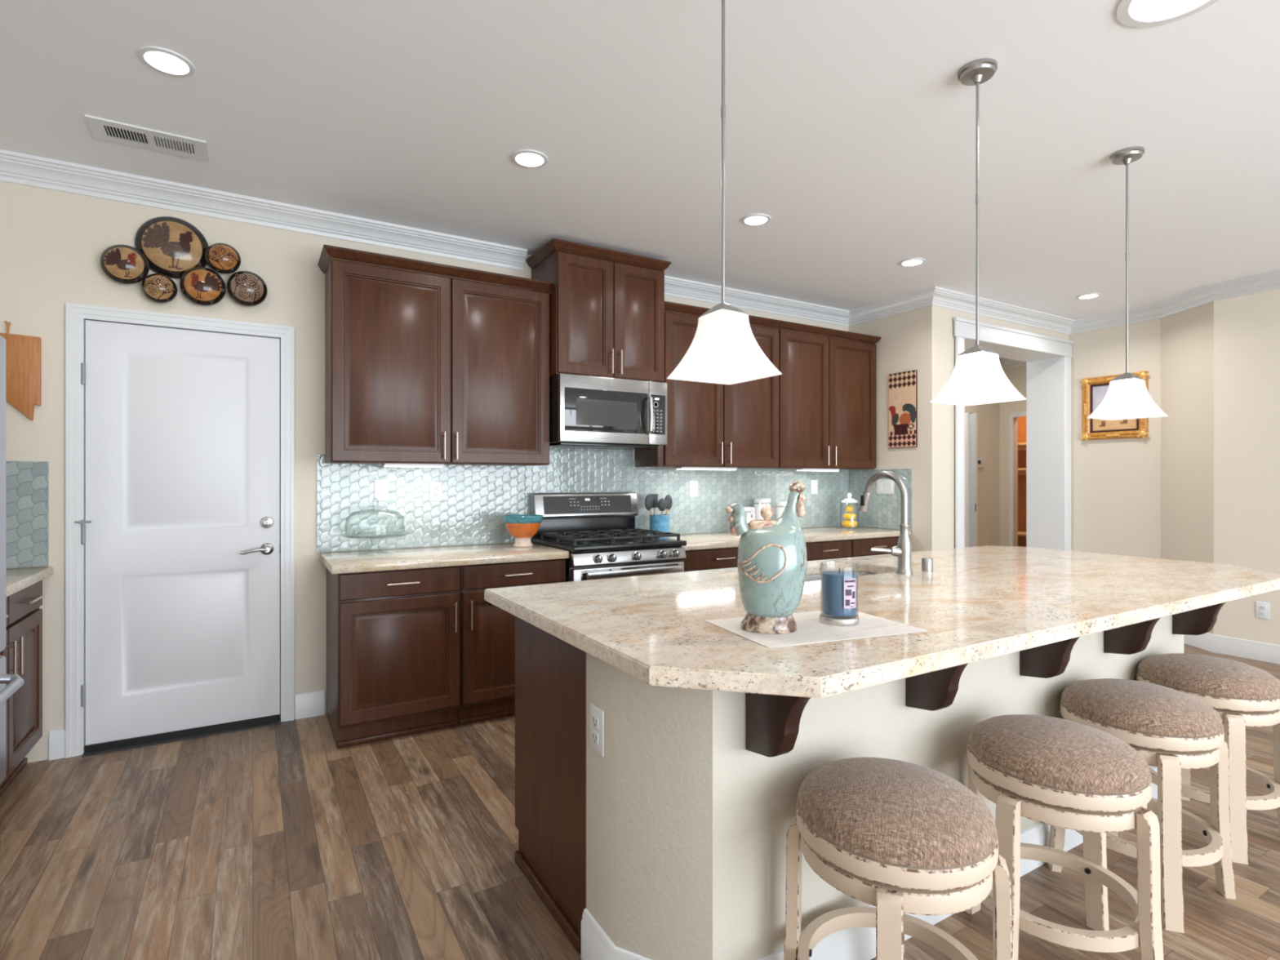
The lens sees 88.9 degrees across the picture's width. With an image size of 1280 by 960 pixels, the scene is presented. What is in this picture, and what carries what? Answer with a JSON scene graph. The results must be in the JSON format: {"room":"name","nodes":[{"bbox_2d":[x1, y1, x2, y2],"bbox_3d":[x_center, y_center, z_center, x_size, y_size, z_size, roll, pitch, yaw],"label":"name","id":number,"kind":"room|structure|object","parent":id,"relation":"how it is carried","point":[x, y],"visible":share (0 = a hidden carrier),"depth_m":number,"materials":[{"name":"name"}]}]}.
{"room":"kitchen","nodes":[
{"label":"kitchen","id":0,"kind":"room"},
{"bbox_2d":[0,181,848,763],"bbox_3d":[-0.757,-0.080,4.217,5.900,2.720,0.120,0,0,-31],"label":"wall","id":1,"kind":"structure","parent":0,"point":[53,242],"depth_m":3.13,"materials":[{"name":"beige paint"}]},
{"bbox_2d":[0,320,40,420],"bbox_3d":[-2.801,-0.488,2.916,0.186,0.437,0.027,0,0,-31],"label":"cutting board","id":2,"kind":"object","parent":1,"relation":"hanging from","point":[23,353],"visible":1,"depth_m":2.93,"materials":[{"name":"brown wood"}]},
{"bbox_2d":[5,461,48,568],"bbox_3d":[-2.983,0.155,2.821,0.645,0.478,0.008,0,0,-31],"label":"tile backsplash","id":3,"kind":"structure","parent":1,"relation":"attached to","point":[27,482],"depth_m":2.95,"materials":[{"name":"green tile"}]},
{"bbox_2d":[99,244,149,284],"bbox_3d":[-2.436,-1.020,3.085,0.154,0.185,0.115,0,0,4],"label":"decorative plate","id":4,"kind":"object","parent":1,"relation":"attached to","point":[123,264],"visible":1,"depth_m":3.06,"materials":[{"name":"beige ceramic"}]},
{"bbox_2d":[141,273,177,302],"bbox_3d":[-2.321,-0.926,3.153,0.108,0.142,0.106,0,0,14],"label":"decorative plate","id":5,"kind":"object","parent":1,"relation":"attached to","point":[157,287],"visible":1,"depth_m":3.13,"materials":[{"name":"ceramic"}]},
{"bbox_2d":[134,216,208,278],"bbox_3d":[-2.289,-1.144,3.197,0.300,0.300,0.068,0,0,-31],"label":"decorative plate","id":6,"kind":"object","parent":1,"relation":"attached to","point":[171,246],"visible":0.94,"depth_m":3.18,"materials":[{"name":"beige ceramic"}]},
{"bbox_2d":[74,319,280,752],"bbox_3d":[-2.272,0.253,3.281,0.857,2.054,0.180,0,0,-31],"label":"door","id":7,"kind":"structure","parent":1,"relation":"in","point":[180,527],"depth_m":3.24,"materials":[{"name":"white paint"}]},
{"bbox_2d":[65,302,293,758],"bbox_3d":[-2.248,0.232,3.250,0.930,2.096,0.020,0,0,-31],"label":"trim","id":8,"kind":"structure","parent":1,"relation":"attached to","point":[75,313],"depth_m":3.04,"materials":[{"name":"white paint"}]},
{"bbox_2d":[81,720,280,757],"bbox_3d":[-2.239,1.277,3.234,0.806,0.006,0.042,0,0,-31],"label":"threshold","id":9,"kind":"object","parent":1,"relation":"attached to","point":[277,722],"depth_m":3.21,"materials":[{"name":"grey"}]},
{"bbox_2d":[48,689,324,760],"bbox_3d":[-2.212,1.214,3.275,1.136,0.131,0.015,0,0,-31],"label":"baseboard","id":10,"kind":"structure","parent":1,"relation":"attached to","point":[308,704],"depth_m":3.50,"materials":[{"name":"white paint"}]},
{"bbox_2d":[179,266,226,305],"bbox_3d":[-2.172,-0.963,3.246,0.191,0.191,0.102,0,0,-31],"label":"decorative plate","id":11,"kind":"object","parent":1,"relation":"attached to","point":[202,286],"visible":1,"depth_m":3.21,"materials":[{"name":"orange ceramic"}]},
{"bbox_2d":[204,243,240,273],"bbox_3d":[-2.098,-1.116,3.287,0.114,0.153,0.114,0,0,15],"label":"decorative plate","id":12,"kind":"object","parent":1,"relation":"attached to","point":[222,258],"visible":1,"depth_m":3.26,"materials":[{"name":"orange ceramic"}]},
{"bbox_2d":[226,271,267,306],"bbox_3d":[-2.009,-0.980,3.338,0.148,0.179,0.114,0,0,5],"label":"decorative plate","id":13,"kind":"object","parent":1,"relation":"attached to","point":[247,288],"visible":1,"depth_m":3.31,"materials":[{"name":"beige ceramic"}]},
{"bbox_2d":[0,149,527,270],"bbox_3d":[-1.982,-1.386,3.367,2.925,0.108,0.092,0,0,-31],"label":"trim","id":14,"kind":"structure","parent":1,"relation":"attached to","point":[15,167],"depth_m":3.33,"materials":[{"name":"white paint"}]},
{"bbox_2d":[317,244,551,466],"bbox_3d":[-1.136,-0.633,3.711,1.224,1.087,0.361,0,0,-31],"label":"upper cabinet","id":15,"kind":"object","parent":1,"relation":"attached to","point":[421,367],"visible":1,"depth_m":3.55,"materials":[{"name":"brown wood"}]},
{"bbox_2d":[382,462,444,467],"bbox_3d":[-1.238,-0.080,3.568,0.310,0.019,0.080,0,0,-31],"label":"light","id":16,"kind":"object","parent":15,"relation":"attached to","point":[385,464],"visible":1,"depth_m":3.53,"materials":[{"name":"white plastic"}]},
{"bbox_2d":[384,465,441,467],"bbox_3d":[-1.238,-0.073,3.568,0.290,0.006,0.072,0,0,-31],"label":"diffuser","id":17,"kind":"object","parent":16,"relation":"attached to","point":[418,466],"depth_m":3.55,"materials":[{"name":"white plastic"}]},
{"bbox_2d":[316,447,848,552],"bbox_3d":[0.028,0.087,4.607,4.149,0.614,0.008,0,0,-31],"label":"tile backsplash","id":18,"kind":"structure","parent":1,"relation":"attached to","point":[476,499],"depth_m":4.09,"materials":[{"name":"green tile"}]},
{"bbox_2d":[374,480,388,501],"bbox_3d":[-1.468,0.059,3.708,0.076,0.118,0.012,0,0,-31],"label":"light switch","id":19,"kind":"object","parent":18,"relation":"attached to","point":[381,486],"visible":1,"depth_m":3.71,"materials":[{"name":"white plastic"}]},
{"bbox_2d":[429,480,442,501],"bbox_3d":[-1.207,0.066,3.864,0.076,0.118,0.008,0,0,-31],"label":"wall outlet","id":20,"kind":"object","parent":18,"relation":"attached to","point":[435,486],"visible":1,"depth_m":3.86,"materials":[{"name":"white plastic"}]},
{"bbox_2d":[688,480,697,497],"bbox_3d":[0.396,0.065,4.814,0.076,0.118,0.008,0,0,-31],"label":"wall outlet","id":21,"kind":"object","parent":18,"relation":"attached to","point":[693,485],"visible":1,"depth_m":4.81,"materials":[{"name":"white plastic"}]},
{"bbox_2d":[525,238,671,382],"bbox_3d":[-0.258,-1.018,4.176,0.820,0.785,0.457,0,0,-31],"label":"upper cabinet","id":22,"kind":"object","parent":1,"relation":"attached to","point":[606,306],"visible":0.91,"depth_m":3.98,"materials":[{"name":"brown wood"}]},
{"bbox_2d":[549,373,666,449],"bbox_3d":[-0.243,-0.415,4.150,0.744,0.414,0.496,0,0,-31],"label":"microwave","id":23,"kind":"object","parent":22,"relation":"attached to","point":[586,411],"visible":0.99,"depth_m":3.96,"materials":[{"name":"silver metal"}]},
{"bbox_2d":[635,301,781,468],"bbox_3d":[0.507,-0.633,4.685,1.052,1.087,0.361,0,0,-31],"label":"upper cabinet","id":24,"kind":"object","parent":1,"relation":"attached to","point":[709,424],"visible":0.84,"depth_m":4.54,"materials":[{"name":"brown wood"}]},
{"bbox_2d":[675,466,737,470],"bbox_3d":[0.469,-0.080,4.580,0.480,0.019,0.080,0,0,-31],"label":"light","id":25,"kind":"object","parent":24,"relation":"attached to","point":[677,468],"visible":0.98,"depth_m":4.52,"materials":[{"name":"white plastic"}]},
{"bbox_2d":[764,320,880,469],"bbox_3d":[1.435,-0.633,5.235,1.098,1.087,0.361,0,0,-31],"label":"upper cabinet","id":26,"kind":"object","parent":1,"relation":"attached to","point":[828,385],"visible":0.91,"depth_m":5.08,"materials":[{"name":"brown wood"}]},
{"bbox_2d":[795,468,839,471],"bbox_3d":[1.398,-0.080,5.131,0.400,0.019,0.080,0,0,-31],"label":"light","id":27,"kind":"object","parent":26,"relation":"attached to","point":[797,469],"visible":0.98,"depth_m":5.08,"materials":[{"name":"white plastic"}]},
{"bbox_2d":[0,0,1279,319],"bbox_3d":[2.835,-1.490,2.670,10.800,0.100,9.100,0,0,-31],"label":"ceiling","id":28,"kind":"structure","parent":0,"point":[850,125],"depth_m":2.66,"materials":[{"name":"white paint"}]},
{"bbox_2d":[84,114,208,162],"bbox_3d":[-2.064,-1.435,2.755,0.400,0.008,0.195,0,0,-31],"label":"ceiling vent","id":29,"kind":"object","parent":28,"relation":"in","point":[103,129],"visible":1,"depth_m":2.74,"materials":[{"name":"white metal"}]},
{"bbox_2d":[137,45,195,76],"bbox_3d":[-1.626,-1.436,2.244,0.161,0.007,0.161,0,0,-31],"label":"recessed light","id":30,"kind":"object","parent":28,"relation":"in","point":[166,61],"visible":1,"depth_m":2.24,"materials":[{"name":"white plastic"}]},
{"bbox_2d":[144,51,188,73],"bbox_3d":[-1.626,-1.437,2.244,0.124,0.004,0.124,0,0,-31],"label":"diffuser","id":31,"kind":"object","parent":30,"relation":"attached to","point":[164,62],"depth_m":2.24,"materials":[{"name":"white plastic"}]},
{"bbox_2d":[511,149,547,168],"bbox_3d":[-0.493,-1.436,2.922,0.161,0.007,0.161,0,0,-31],"label":"recessed light","id":32,"kind":"object","parent":28,"relation":"in","point":[530,158],"visible":1,"depth_m":2.92,"materials":[{"name":"white plastic"}]},
{"bbox_2d":[515,152,543,165],"bbox_3d":[-0.493,-1.437,2.922,0.124,0.004,0.124,0,0,-31],"label":"diffuser","id":33,"kind":"object","parent":32,"relation":"attached to","point":[522,158],"depth_m":2.92,"materials":[{"name":"white plastic"}]},
{"bbox_2d":[666,0,782,384],"bbox_3d":[0.223,-0.858,1.746,0.224,1.162,0.224,0,0,-31],"label":"pendant light","id":34,"kind":"object","parent":28,"relation":"hanging from","point":[724,349],"visible":1,"depth_m":1.71,"materials":[{"name":"white glass"}]},
{"bbox_2d":[741,213,770,226],"bbox_3d":[0.640,-1.436,3.606,0.161,0.007,0.161,0,0,-31],"label":"recessed light","id":35,"kind":"object","parent":28,"relation":"in","point":[753,220],"visible":1,"depth_m":3.60,"materials":[{"name":"white plastic"}]},
{"bbox_2d":[744,216,767,224],"bbox_3d":[0.640,-1.437,3.606,0.124,0.004,0.124,0,0,-31],"label":"diffuser","id":36,"kind":"object","parent":35,"relation":"attached to","point":[748,220],"depth_m":3.60,"materials":[{"name":"white plastic"}]},
{"bbox_2d":[898,257,925,266],"bbox_3d":[1.796,-1.436,4.309,0.161,0.007,0.161,0,0,-31],"label":"recessed light","id":37,"kind":"object","parent":28,"relation":"in","point":[910,262],"visible":1,"depth_m":4.30,"materials":[{"name":"white plastic"}]},
{"bbox_2d":[902,259,922,265],"bbox_3d":[1.796,-1.437,4.309,0.124,0.004,0.124,0,0,-31],"label":"diffuser","id":38,"kind":"object","parent":37,"relation":"attached to","point":[905,262],"depth_m":4.31,"materials":[{"name":"white plastic"}]},
{"bbox_2d":[930,57,1026,405],"bbox_3d":[1.183,-0.858,2.289,0.224,1.162,0.224,0,0,-31],"label":"pendant light","id":39,"kind":"object","parent":28,"relation":"hanging from","point":[978,377],"visible":1,"depth_m":2.26,"materials":[{"name":"white glass"}]},
{"bbox_2d":[1075,293,1101,299],"bbox_3d":[3.507,-1.436,5.103,0.161,0.007,0.161,0,0,-31],"label":"recessed light","id":40,"kind":"object","parent":28,"relation":"in","point":[1089,295],"visible":1,"depth_m":5.09,"materials":[{"name":"white plastic"}]},
{"bbox_2d":[1087,146,1168,420],"bbox_3d":[2.147,-0.858,2.878,0.224,1.162,0.224,0,0,-31],"label":"pendant light","id":41,"kind":"object","parent":28,"relation":"hanging from","point":[1127,396],"visible":1,"depth_m":2.85,"materials":[{"name":"white glass"}]},
{"bbox_2d":[1115,0,1218,27],"bbox_3d":[1.586,-1.436,1.923,0.299,0.007,0.299,0,0,-31],"label":"recessed light","id":42,"kind":"object","parent":28,"relation":"in","point":[1131,13],"visible":1,"depth_m":2.00,"materials":[{"name":"white plastic"}]},
{"bbox_2d":[1129,0,1206,20],"bbox_3d":[1.586,-1.437,1.923,0.230,0.004,0.230,0,0,-31],"label":"diffuser","id":43,"kind":"object","parent":42,"relation":"attached to","point":[1140,10],"depth_m":1.99,"materials":[{"name":"white plastic"}]},
{"bbox_2d":[0,643,1279,959],"bbox_3d":[2.835,1.310,2.670,10.800,0.060,9.100,0,0,-31],"label":"floor","id":44,"kind":"structure","parent":0,"point":[281,842],"depth_m":2.17,"materials":[{"name":"brown wood"}]},
{"bbox_2d":[0,335,24,783],"bbox_3d":[-2.165,0.393,1.620,0.809,1.735,0.915,0,0,-31],"label":"refrigerator","id":45,"kind":"object","parent":44,"relation":"on","point":[15,682],"visible":1,"depth_m":2.13,"materials":[{"name":"grey metal"}]},
{"bbox_2d":[0,580,43,796],"bbox_3d":[-2.724,0.859,2.410,0.668,0.842,0.975,0,0,-31],"label":"base cabinet","id":46,"kind":"object","parent":44,"relation":"on","point":[23,651],"visible":0.74,"depth_m":2.71,"materials":[{"name":"brown wood"}]},
{"bbox_2d":[5,566,53,596],"bbox_3d":[-2.723,0.415,2.401,0.664,0.041,0.978,0,0,-31],"label":"countertop","id":47,"kind":"structure","parent":46,"relation":"on","point":[17,580],"depth_m":2.71,"materials":[{"name":"stone"}]},
{"bbox_2d":[325,565,460,748],"bbox_3d":[-1.307,0.859,3.446,0.577,0.842,0.642,0,0,-31],"label":"base cabinet","id":48,"kind":"object","parent":44,"relation":"on","point":[393,637],"visible":0.92,"depth_m":3.20,"materials":[{"name":"brown wood"}]},
{"bbox_2d":[320,542,568,573],"bbox_3d":[-1.067,0.415,3.588,1.200,0.041,0.625,0,0,-31],"label":"countertop","id":49,"kind":"structure","parent":48,"relation":"on","point":[347,562],"depth_m":3.42,"materials":[{"name":"stone"}]},
{"bbox_2d":[341,533,408,554],"bbox_3d":[-1.406,0.340,3.468,0.340,0.110,0.340,0,0,-31],"label":"cake stand","id":50,"kind":"object","parent":49,"relation":"on","point":[397,535],"visible":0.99,"depth_m":3.41,"materials":[{"name":"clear glass"}]},
{"bbox_2d":[502,514,543,546],"bbox_3d":[-0.696,0.303,3.889,0.238,0.183,0.238,0,0,-31],"label":"pedestal bowl","id":51,"kind":"object","parent":49,"relation":"on","point":[522,527],"visible":1,"depth_m":3.82,"materials":[{"name":"orange ceramic"}]},
{"bbox_2d":[457,558,565,724],"bbox_3d":[-0.805,0.859,3.743,0.582,0.842,0.642,0,0,-31],"label":"base cabinet","id":52,"kind":"object","parent":44,"relation":"on","point":[487,631],"visible":0.56,"depth_m":3.43,"materials":[{"name":"brown wood"}]},
{"bbox_2d":[530,492,686,582],"bbox_3d":[-0.198,0.681,4.043,0.752,1.197,0.713,0,0,-31],"label":"gas range","id":53,"kind":"object","parent":44,"relation":"on","point":[602,540],"visible":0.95,"depth_m":3.96,"materials":[{"name":"silver metal"}]},
{"bbox_2d":[533,534,686,552],"bbox_3d":[-0.193,0.384,4.035,0.752,0.032,0.608,0,0,-31],"label":"cooktop","id":54,"kind":"object","parent":53,"relation":"in","point":[657,544],"depth_m":3.84,"materials":[{"name":"black metal"}]},
{"bbox_2d":[680,546,737,571],"bbox_3d":[0.388,0.859,4.451,0.664,0.842,0.642,0,0,-31],"label":"base cabinet","id":55,"kind":"object","parent":44,"relation":"on","point":[723,557],"visible":0.2,"depth_m":4.16,"materials":[{"name":"brown wood"}]},
{"bbox_2d":[669,525,911,551],"bbox_3d":[1.033,0.415,4.834,2.169,0.041,0.625,0,0,-31],"label":"countertop","id":56,"kind":"structure","parent":55,"relation":"on","point":[696,541],"depth_m":4.71,"materials":[{"name":"stone"}]},
{"bbox_2d":[648,514,670,537],"bbox_3d":[0.133,0.316,4.451,0.140,0.158,0.140,0,0,-31],"label":"utensil crock","id":57,"kind":"object","parent":56,"relation":"on","point":[660,522],"visible":0.73,"depth_m":4.39,"materials":[{"name":"blue ceramic"}]},
{"bbox_2d":[644,494,653,515],"bbox_3d":[0.068,0.236,4.437,0.084,0.272,0.025,0,0,-23],"label":"utensil","id":58,"kind":"object","parent":57,"relation":"in","point":[648,500],"visible":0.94,"depth_m":4.42,"materials":[{"name":"black plastic"}]},
{"bbox_2d":[743,506,755,523],"bbox_3d":[0.770,0.297,4.779,0.147,0.195,0.153,0,0,-31],"label":"canister","id":59,"kind":"object","parent":56,"relation":"on","point":[750,510],"visible":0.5,"depth_m":4.71,"materials":[{"name":"white ceramic"}]},
{"bbox_2d":[753,497,770,519],"bbox_3d":[0.941,0.267,5.020,0.131,0.255,0.136,0,0,-31],"label":"canister","id":60,"kind":"object","parent":56,"relation":"on","point":[759,503],"visible":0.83,"depth_m":4.97,"materials":[{"name":"white ceramic"}]},
{"bbox_2d":[775,502,786,519],"bbox_3d":[1.109,0.282,5.050,0.118,0.225,0.123,0,0,-31],"label":"canister","id":61,"kind":"object","parent":56,"relation":"on","point":[780,506],"visible":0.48,"depth_m":5.01,"materials":[{"name":"white ceramic"}]},
{"bbox_2d":[775,506,785,519],"bbox_3d":[1.108,0.301,5.052,0.116,0.187,0.116,0,0,-31],"label":"jar","id":62,"kind":"object","parent":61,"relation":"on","point":[779,510],"depth_m":5.01,"materials":[{"name":"white ceramic"}]},
{"bbox_2d":[805,539,851,560],"bbox_3d":[1.200,0.859,4.933,0.516,0.842,0.642,0,0,-31],"label":"drawer","id":63,"kind":"object","parent":44,"relation":"on","point":[821,550],"visible":0.17,"depth_m":4.69,"materials":[{"name":"brown wood"}]},
{"bbox_2d":[515,602,1225,959],"bbox_3d":[1.035,0.850,2.441,2.800,0.859,1.171,0,0,-31],"label":"kitchen island","id":64,"kind":"object","parent":44,"relation":"on","point":[669,843],"visible":0.55,"depth_m":1.67,"materials":[{"name":"beige paint"}]},
{"bbox_2d":[589,702,604,756],"bbox_3d":[-0.113,0.645,1.690,0.008,0.118,0.076,0,0,-31],"label":"wall outlet","id":65,"kind":"object","parent":64,"relation":"attached to","point":[596,713],"visible":1,"depth_m":1.68,"materials":[{"name":"white plastic"}]},
{"bbox_2d":[484,546,1279,697],"bbox_3d":[1.126,0.400,2.490,3.092,0.040,1.335,0,0,-31],"label":"island countertop","id":66,"kind":"structure","parent":64,"relation":"on","point":[976,603],"depth_m":1.94,"materials":[{"name":"stone"}]},
{"bbox_2d":[705,610,928,648],"bbox_3d":[0.449,0.378,1.696,0.471,0.002,0.305,0,0,-21],"label":"placemat","id":67,"kind":"object","parent":66,"relation":"on","point":[810,630],"visible":0.79,"depth_m":1.64,"materials":[{"name":"white fabric"}]},
{"bbox_2d":[725,480,807,634],"bbox_3d":[0.331,0.190,1.653,0.175,0.375,0.159,0,0,-40],"label":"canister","id":68,"kind":"object","parent":67,"relation":"on","point":[771,563],"visible":1,"depth_m":1.61,"materials":[{"name":"teal ceramic"}]},
{"bbox_2d":[819,563,859,626],"bbox_3d":[0.529,0.299,1.735,0.102,0.156,0.102,0,0,-31],"label":"candle","id":69,"kind":"object","parent":67,"relation":"on","point":[839,588],"visible":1,"depth_m":1.70,"materials":[{"name":"blue wax"}]},
{"bbox_2d":[844,579,855,607],"bbox_3d":[0.544,0.294,1.689,0.032,0.070,0.003,0,0,-19],"label":"print","id":70,"kind":"object","parent":69,"relation":"attached to","point":[850,584],"depth_m":1.69,"materials":[{"name":"grey paper"}]},
{"bbox_2d":[804,571,875,582],"bbox_3d":[0.729,0.515,2.691,0.860,0.186,0.375,0,0,-31],"label":"sink","id":71,"kind":"object","parent":66,"relation":"in","point":[816,576],"visible":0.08,"depth_m":2.92,"materials":[{"name":"silver metal"}]},
{"bbox_2d":[857,471,912,574],"bbox_3d":[1.026,0.171,2.742,0.173,0.417,0.228,0,0,4],"label":"faucet","id":72,"kind":"object","parent":66,"relation":"on","point":[903,551],"visible":1,"depth_m":2.65,"materials":[{"name":"grey metal"}]},
{"bbox_2d":[921,557,933,571],"bbox_3d":[1.201,0.353,2.729,0.044,0.054,0.044,0,0,-31],"label":"air gap","id":73,"kind":"object","parent":66,"relation":"on","point":[926,562],"visible":1,"depth_m":2.71,"materials":[{"name":"grey metal"}]},
{"bbox_2d":[849,536,899,557],"bbox_3d":[1.694,0.859,5.226,0.626,0.842,0.642,0,0,-31],"label":"base cabinet","id":74,"kind":"object","parent":44,"relation":"on","point":[860,547],"visible":0.15,"depth_m":4.92,"materials":[{"name":"brown wood"}]},
{"bbox_2d":[783,757,1012,959],"bbox_3d":[0.560,0.971,1.451,0.414,0.619,0.414,0,0,-19],"label":"bar stool","id":75,"kind":"object","parent":44,"relation":"on","point":[898,837],"visible":1,"depth_m":1.34,"materials":[{"name":"fabric"}]},
{"bbox_2d":[796,757,997,868],"bbox_3d":[0.560,0.703,1.451,0.412,0.083,0.412,0,0,22],"label":"cushion","id":76,"kind":"object","parent":75,"relation":"on","point":[870,812],"depth_m":1.34,"materials":[{"name":"fabric"}]},
{"bbox_2d":[964,714,1164,959],"bbox_3d":[1.106,0.971,1.746,0.414,0.619,0.414,0,0,10],"label":"bar stool","id":77,"kind":"object","parent":44,"relation":"on","point":[1051,771],"visible":0.9,"depth_m":1.61,"materials":[{"name":"beige paint"}]},
{"bbox_2d":[967,714,1151,794],"bbox_3d":[1.106,0.703,1.746,0.412,0.083,0.412,0,0,-31],"label":"cushion","id":78,"kind":"object","parent":77,"relation":"on","point":[1045,754],"depth_m":1.64,"materials":[{"name":"fabric"}]},
{"bbox_2d":[1047,678,1235,933],"bbox_3d":[1.590,0.971,2.087,0.414,0.619,0.414,0,0,-34],"label":"bar stool","id":79,"kind":"object","parent":44,"relation":"on","point":[1174,731],"visible":0.79,"depth_m":1.94,"materials":[{"name":"beige paint"}]},
{"bbox_2d":[1060,678,1223,737],"bbox_3d":[1.590,0.703,2.087,0.412,0.083,0.412,0,0,17],"label":"cushion","id":80,"kind":"object","parent":79,"relation":"on","point":[1124,707],"depth_m":1.98,"materials":[{"name":"fabric"}]},
{"bbox_2d":[1136,653,1279,864],"bbox_3d":[2.093,0.971,2.411,0.414,0.619,0.414,0,0,-26],"label":"bar stool","id":81,"kind":"object","parent":44,"relation":"on","point":[1243,695],"visible":0.7,"depth_m":2.24,"materials":[{"name":"beige paint"}]},
{"bbox_2d":[1137,653,1279,699],"bbox_3d":[2.093,0.703,2.411,0.412,0.083,0.412,0,0,21],"label":"cushion","id":82,"kind":"object","parent":81,"relation":"on","point":[1202,677],"depth_m":2.30,"materials":[{"name":"fabric"}]},
{"bbox_2d":[848,305,942,551],"bbox_3d":[2.039,-0.080,5.404,0.120,2.720,0.930,0,0,-31],"label":"wall","id":83,"kind":"structure","parent":0,"point":[909,340],"depth_m":5.07,"materials":[{"name":"beige paint"}]},
{"bbox_2d":[848,469,911,530],"bbox_3d":[1.971,0.154,5.390,0.008,0.480,0.626,0,0,-31],"label":"tile backsplash","id":84,"kind":"structure","parent":83,"relation":"attached to","point":[884,509],"depth_m":5.38,"materials":[{"name":"green tile"}]},
{"bbox_2d":[876,479,893,493],"bbox_3d":[1.998,0.055,5.324,0.012,0.118,0.168,0,0,-31],"label":"light switch","id":85,"kind":"object","parent":84,"relation":"attached to","point":[883,486],"visible":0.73,"depth_m":5.32,"materials":[{"name":"white plastic"}]},
{"bbox_2d":[888,369,917,448],"bbox_3d":[2.087,-0.557,5.188,0.014,0.600,0.260,0,0,-31],"label":"picture","id":86,"kind":"object","parent":83,"relation":"attached to","point":[902,386],"visible":1,"depth_m":5.17,"materials":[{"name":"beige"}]},
{"bbox_2d":[964,402,999,546],"bbox_3d":[2.990,-0.080,7.133,3.280,2.720,0.120,0,0,-31],"label":"wall","id":87,"kind":"structure","parent":0,"point":[988,414],"depth_m":7.74,"materials":[{"name":"beige paint"}]},
{"bbox_2d":[964,412,977,547],"bbox_3d":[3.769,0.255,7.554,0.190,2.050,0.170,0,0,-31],"label":"door","id":88,"kind":"structure","parent":87,"relation":"in","point":[971,420],"depth_m":7.52,"materials":[{"name":"white paint"}]},
{"bbox_2d":[942,307,1069,549],"bbox_3d":[3.056,-0.080,5.640,1.870,2.720,0.298,0,0,-31],"label":"wall","id":89,"kind":"structure","parent":0,"point":[948,315],"depth_m":5.08,"materials":[{"name":"beige paint"}]},
{"bbox_2d":[999,358,1026,368],"bbox_3d":[3.257,-1.386,6.565,3.160,0.108,1.130,0,0,-31],"label":"trim","id":90,"kind":"structure","parent":89,"relation":"attached to","point":[1005,363],"depth_m":7.70,"materials":[{"name":"white paint"}]},
{"bbox_2d":[953,316,1073,551],"bbox_3d":[3.197,0.007,5.517,1.748,2.545,0.029,0,0,-31],"label":"trim","id":91,"kind":"structure","parent":89,"relation":"attached to","point":[964,328],"depth_m":5.41,"materials":[{"name":"white paint"}]},
{"bbox_2d":[964,337,1063,550],"bbox_3d":[3.111,0.070,5.673,1.520,2.420,0.325,0,0,-31],"label":"trim","id":92,"kind":"structure","parent":89,"relation":"attached to","point":[1044,371],"depth_m":6.03,"materials":[{"name":"white paint"}]},
{"bbox_2d":[999,365,1026,546],"bbox_3d":[4.698,-0.080,7.350,0.120,2.720,1.250,0,0,-31],"label":"wall","id":93,"kind":"structure","parent":0,"point":[1016,375],"depth_m":7.78,"materials":[{"name":"beige paint"}]},
{"bbox_2d":[1008,411,1026,546],"bbox_3d":[4.616,0.240,7.356,0.015,2.080,0.905,0,0,-31],"label":"trim","id":94,"kind":"structure","parent":93,"relation":"attached to","point":[1019,414],"depth_m":7.71,"materials":[{"name":"white paint"}]},
{"bbox_2d":[1017,416,1026,546],"bbox_3d":[5.053,-0.080,7.996,1.150,2.720,2.000,0,0,-31],"label":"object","id":95,"kind":"structure","parent":0,"point":[1021,420],"depth_m":8.79,"materials":[{"name":"brown wood"}]},
{"bbox_2d":[1069,288,1279,644],"bbox_3d":[5.507,-0.080,3.173,0.410,2.720,7.041,0,0,-31],"label":"wall","id":96,"kind":"structure","parent":0,"point":[1203,486],"depth_m":5.02,"materials":[{"name":"beige paint"}]},
{"bbox_2d":[664,270,1279,334],"bbox_3d":[4.434,-1.386,3.673,8.462,0.108,3.352,0,0,33],"label":"trim","id":97,"kind":"structure","parent":96,"relation":"attached to","point":[938,296],"depth_m":5.18,"materials":[{"name":"white paint"}]},
{"bbox_2d":[1080,369,1148,441],"bbox_3d":[4.106,-0.633,5.657,0.044,0.579,0.520,0,0,-31],"label":"framed painting","id":98,"kind":"object","parent":96,"relation":"attached to","point":[1095,389],"visible":0.54,"depth_m":5.74,"materials":[{"name":"gold metal"}]},
{"bbox_2d":[1183,632,1279,664],"bbox_3d":[4.583,1.214,4.439,0.256,0.131,3.356,0,0,-24],"label":"baseboard","id":99,"kind":"structure","parent":96,"relation":"attached to","point":[1248,649],"depth_m":4.74,"materials":[{"name":"white paint"}]},
{"bbox_2d":[1255,600,1270,619],"bbox_3d":[4.405,0.922,4.618,0.008,0.118,0.076,0,0,-31],"label":"wall outlet","id":100,"kind":"object","parent":96,"relation":"attached to","point":[1262,609],"visible":1,"depth_m":4.62,"materials":[{"name":"white plastic"}]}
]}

